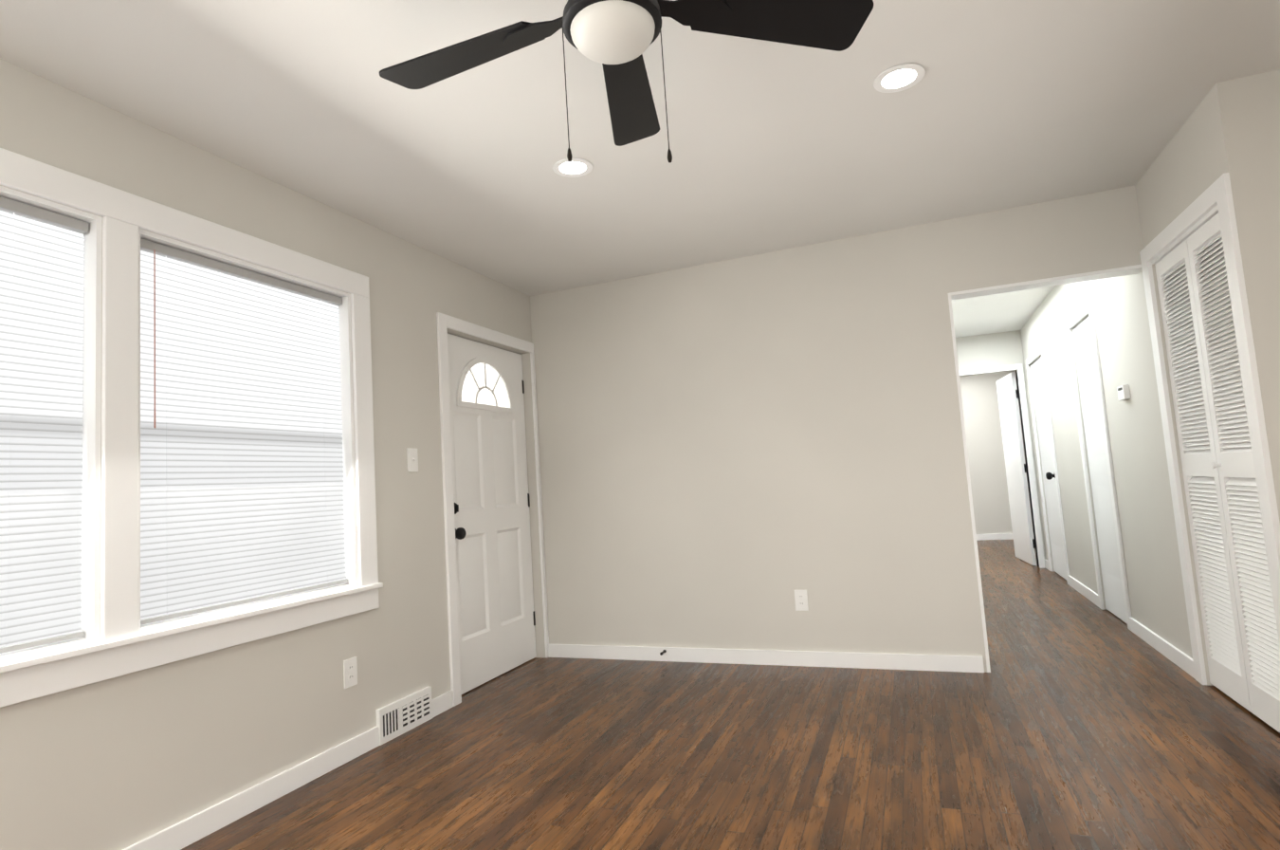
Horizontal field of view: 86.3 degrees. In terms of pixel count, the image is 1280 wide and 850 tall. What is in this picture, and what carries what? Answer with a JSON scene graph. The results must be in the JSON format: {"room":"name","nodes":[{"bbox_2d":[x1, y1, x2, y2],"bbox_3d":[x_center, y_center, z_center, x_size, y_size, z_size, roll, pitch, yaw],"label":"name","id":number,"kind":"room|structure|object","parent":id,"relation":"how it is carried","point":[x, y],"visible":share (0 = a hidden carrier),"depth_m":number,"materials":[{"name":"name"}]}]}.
{"room":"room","nodes":[
{"label":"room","id":0,"kind":"room"},
{"bbox_2d":[0,58,545,849],"bbox_3d":[-1.802,0.163,2.027,0.150,2.440,5.910,-6,-5,21],"label":"wall","id":1,"kind":"structure","parent":0,"point":[121,760],"depth_m":2.61,"materials":[{"name":"paint"}]},
{"bbox_2d":[0,147,383,707],"bbox_3d":[-1.850,-0.011,1.898,0.186,1.560,2.905,-6,-5,21],"label":"window","id":2,"kind":"structure","parent":1,"relation":"in","point":[36,241],"depth_m":2.19,"materials":[{"name":"paint"}]},
{"bbox_2d":[0,196,88,653],"bbox_3d":[-2.034,-0.047,1.407,0.034,1.300,1.580,-6,-5,21],"label":"window blind","id":3,"kind":"object","parent":2,"relation":"attached to","point":[41,402],"visible":1,"depth_m":2.03,"materials":[{"name":"grey plastic"}]},
{"bbox_2d":[140,237,347,624],"bbox_3d":[-1.523,0.033,2.696,0.034,1.300,0.905,-6,-5,21],"label":"window blind","id":4,"kind":"object","parent":2,"relation":"attached to","point":[242,495],"visible":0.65,"depth_m":2.62,"materials":[{"name":"grey plastic"}]},
{"bbox_2d":[153,249,155,428],"bbox_3d":[-1.666,-0.298,2.345,0.006,0.625,0.006,-6,-5,21],"label":"blind wand","id":5,"kind":"object","parent":4,"relation":"hanging from","point":[155,336],"visible":0.94,"depth_m":2.34,"materials":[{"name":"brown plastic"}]},
{"bbox_2d":[138,228,358,633],"bbox_3d":[-1.549,0.036,2.706,0.150,1.342,0.949,-6,-5,21],"label":"window","id":6,"kind":"structure","parent":1,"relation":"in","point":[234,292],"depth_m":3.04,"materials":[{"name":"paint"}]},
{"bbox_2d":[122,726,379,849],"bbox_3d":[-1.932,1.284,1.185,0.014,0.083,4.080,-6,-5,21],"label":"baseboard","id":7,"kind":"structure","parent":1,"relation":"attached to","point":[191,829],"depth_m":2.50,"materials":[{"name":"paint"}]},
{"bbox_2d":[343,656,357,688],"bbox_3d":[-1.259,1.076,2.971,0.008,0.118,0.072,-6,-5,21],"label":"outlet","id":8,"kind":"object","parent":1,"relation":"attached to","point":[350,671],"visible":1,"depth_m":2.97,"materials":[{"name":"white plastic"}]},
{"bbox_2d":[375,685,432,745],"bbox_3d":[-1.113,1.375,3.247,0.024,0.155,0.360,-6,-5,21],"label":"air vent","id":9,"kind":"object","parent":1,"relation":"in","point":[396,718],"visible":1,"depth_m":3.22,"materials":[{"name":"white metal"}]},
{"bbox_2d":[406,447,418,471],"bbox_3d":[-1.149,0.177,3.465,0.017,0.118,0.072,-6,-5,21],"label":"light switch","id":10,"kind":"object","parent":1,"relation":"attached to","point":[412,459],"visible":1,"depth_m":3.46,"materials":[{"name":"white plastic"}]},
{"bbox_2d":[447,333,536,694],"bbox_3d":[-0.897,0.496,4.171,0.127,2.023,0.914,-6,-5,21],"label":"front door","id":11,"kind":"structure","parent":1,"relation":"in","point":[497,623],"depth_m":4.17,"materials":[{"name":"paint"}]},
{"bbox_2d":[436,311,548,706],"bbox_3d":[-0.859,0.456,4.137,0.018,2.105,1.023,-6,-5,21],"label":"door frame","id":12,"kind":"structure","parent":1,"relation":"attached to","point":[444,321],"depth_m":3.73,"materials":[{"name":"paint"}]},
{"bbox_2d":[0,0,1279,337],"bbox_3d":[2.445,-1.204,4.108,6.770,0.100,12.740,-6,-5,21],"label":"ceiling","id":13,"kind":"structure","parent":0,"point":[776,146],"depth_m":2.52,"materials":[{"name":"paint"}]},
{"bbox_2d":[552,157,592,177],"bbox_3d":[-0.283,-1.083,2.876,0.170,0.005,0.170,-6,-5,21],"label":"recessed light","id":14,"kind":"object","parent":13,"relation":"in","point":[576,167],"visible":0.96,"depth_m":2.88,"materials":[{"name":"paint"}]},
{"bbox_2d":[378,0,873,163],"bbox_3d":[-0.100,-0.902,1.634,1.243,0.606,1.291,-6,-5,21],"label":"ceiling fan","id":15,"kind":"object","parent":13,"relation":"hanging from","point":[615,38],"visible":1,"depth_m":1.72,"materials":[{"name":"black wood"}]},
{"bbox_2d":[873,63,925,92],"bbox_3d":[0.899,-1.203,2.372,0.170,0.005,0.170,-6,-5,21],"label":"recessed light","id":16,"kind":"object","parent":13,"relation":"in","point":[898,78],"visible":1,"depth_m":2.37,"materials":[{"name":"paint"}]},
{"bbox_2d":[181,539,1279,849],"bbox_3d":[1.576,1.423,4.290,4.550,0.100,12.740,-6,-5,21],"label":"floor","id":17,"kind":"structure","parent":0,"point":[1072,720],"depth_m":2.62,"materials":[{"name":"brown wood"}]},
{"bbox_2d":[529,184,1143,672],"bbox_3d":[0.970,0.163,4.048,3.530,2.440,0.120,-6,-5,21],"label":"wall","id":18,"kind":"structure","parent":0,"point":[736,452],"depth_m":4.04,"materials":[{"name":"paint"}]},
{"bbox_2d":[548,643,984,672],"bbox_3d":[0.598,1.372,4.048,2.590,0.083,0.014,-6,-5,21],"label":"baseboard","id":19,"kind":"structure","parent":18,"relation":"attached to","point":[808,658],"depth_m":3.96,"materials":[{"name":"paint"}]},
{"bbox_2d":[794,589,808,610],"bbox_3d":[0.931,1.011,3.942,0.072,0.118,0.008,-6,-5,21],"label":"outlet","id":20,"kind":"object","parent":18,"relation":"attached to","point":[801,599],"visible":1,"depth_m":3.94,"materials":[{"name":"white plastic"}]},
{"bbox_2d":[947,264,1142,672],"bbox_3d":[2.199,0.247,3.555,0.910,2.030,0.128,-6,-5,21],"label":"door frame","id":21,"kind":"structure","parent":18,"relation":"attached to","point":[1058,281],"depth_m":3.64,"materials":[{"name":"paint"}]},
{"bbox_2d":[959,370,1033,533],"bbox_3d":[4.165,0.489,10.120,3.200,2.440,0.120,-6,-5,21],"label":"wall","id":22,"kind":"structure","parent":0,"point":[989,484],"depth_m":9.75,"materials":[{"name":"paint"}]},
{"bbox_2d":[976,532,1034,540],"bbox_3d":[4.216,1.657,9.956,3.000,0.083,0.014,-6,-5,21],"label":"baseboard","id":23,"kind":"structure","parent":22,"relation":"attached to","point":[1004,536],"depth_m":9.64,"materials":[{"name":"paint"}]},
{"bbox_2d":[955,329,1045,565],"bbox_3d":[3.632,0.270,7.221,0.910,2.440,0.120,-6,-5,21],"label":"wall","id":24,"kind":"structure","parent":0,"point":[993,349],"depth_m":7.18,"materials":[{"name":"paint"}]},
{"bbox_2d":[958,363,1045,567],"bbox_3d":[3.642,0.443,7.197,0.874,2.090,0.136,-6,-5,21],"label":"door frame","id":25,"kind":"structure","parent":24,"relation":"attached to","point":[1030,468],"depth_m":7.02,"materials":[{"name":"paint"}]},
{"bbox_2d":[996,371,1036,565],"bbox_3d":[4.122,0.467,7.482,0.123,2.015,0.760,-6,-5,21],"label":"bedroom door","id":26,"kind":"structure","parent":24,"relation":"in","point":[1015,473],"depth_m":7.38,"materials":[{"name":"paint"}]},
{"bbox_2d":[1020,73,1279,685],"bbox_3d":[3.214,0.081,4.747,0.140,2.440,5.040,-6,-5,21],"label":"wall","id":27,"kind":"structure","parent":0,"point":[1226,127],"depth_m":3.53,"materials":[{"name":"paint"}]},
{"bbox_2d":[1025,345,1069,585],"bbox_3d":[3.789,0.361,6.366,0.016,2.090,0.880,-6,-5,21],"label":"door frame","id":28,"kind":"structure","parent":27,"relation":"attached to","point":[1037,353],"depth_m":6.05,"materials":[{"name":"paint"}]},
{"bbox_2d":[1030,356,1066,579],"bbox_3d":[3.785,0.391,6.366,0.118,2.015,0.754,-6,-5,21],"label":"hall door","id":29,"kind":"structure","parent":27,"relation":"in","point":[1049,476],"depth_m":6.41,"materials":[{"name":"white paint"}]},
{"bbox_2d":[1068,575,1099,606],"bbox_3d":[3.502,1.304,5.392,0.014,0.083,1.020,-6,-5,21],"label":"baseboard","id":30,"kind":"structure","parent":27,"relation":"attached to","point":[1074,583],"depth_m":5.33,"materials":[{"name":"paint"}]},
{"bbox_2d":[1065,299,1131,630],"bbox_3d":[3.112,0.255,4.658,0.016,2.090,0.740,-6,-5,21],"label":"door frame","id":31,"kind":"structure","parent":27,"relation":"attached to","point":[1087,308],"depth_m":4.41,"materials":[{"name":"paint"}]},
{"bbox_2d":[1072,315,1126,622],"bbox_3d":[3.147,0.281,4.643,0.035,2.015,0.614,-6,-5,21],"label":"hall door","id":32,"kind":"structure","parent":27,"relation":"in","point":[1114,599],"depth_m":4.68,"materials":[{"name":"white paint"}]},
{"bbox_2d":[1116,384,1130,400],"bbox_3d":[2.772,-0.185,3.915,0.029,0.080,0.120,-6,-5,21],"label":"thermostat","id":33,"kind":"object","parent":27,"relation":"attached to","point":[1124,393],"visible":1,"depth_m":3.87,"materials":[{"name":"white plastic"}]},
{"bbox_2d":[1129,617,1195,678],"bbox_3d":[2.846,1.202,3.737,0.014,0.083,1.045,-6,-5,21],"label":"baseboard","id":34,"kind":"structure","parent":27,"relation":"attached to","point":[1176,655],"depth_m":3.66,"materials":[{"name":"paint"}]},
{"bbox_2d":[1151,204,1218,264],"bbox_3d":[2.381,-0.819,2.951,0.060,0.017,0.820,-6,-5,21],"label":"track","id":35,"kind":"object","parent":27,"relation":"attached to","point":[1205,218],"visible":0.29,"depth_m":2.93,"materials":[{"name":"metal"}]},
{"bbox_2d":[1154,212,1279,731],"bbox_3d":[2.427,0.182,2.871,0.058,1.988,0.814,-6,-5,21],"label":"closet door","id":36,"kind":"structure","parent":35,"relation":"attached to","point":[1235,594],"depth_m":2.86,"materials":[{"name":"paint"}]},
{"bbox_2d":[1139,172,1279,684],"bbox_3d":[2.471,0.136,2.856,0.158,2.095,0.988,-6,-5,21],"label":"trim","id":37,"kind":"structure","parent":27,"relation":"attached to","point":[1217,192],"depth_m":2.55,"materials":[{"name":"paint"}]},
{"bbox_2d":[1263,69,1279,176],"bbox_3d":[3.686,-0.196,1.927,2.830,2.440,0.120,-6,-5,21],"label":"wall","id":38,"kind":"structure","parent":0,"point":[1272,82],"depth_m":2.47,"materials":[{"name":"paint"}]}
]}

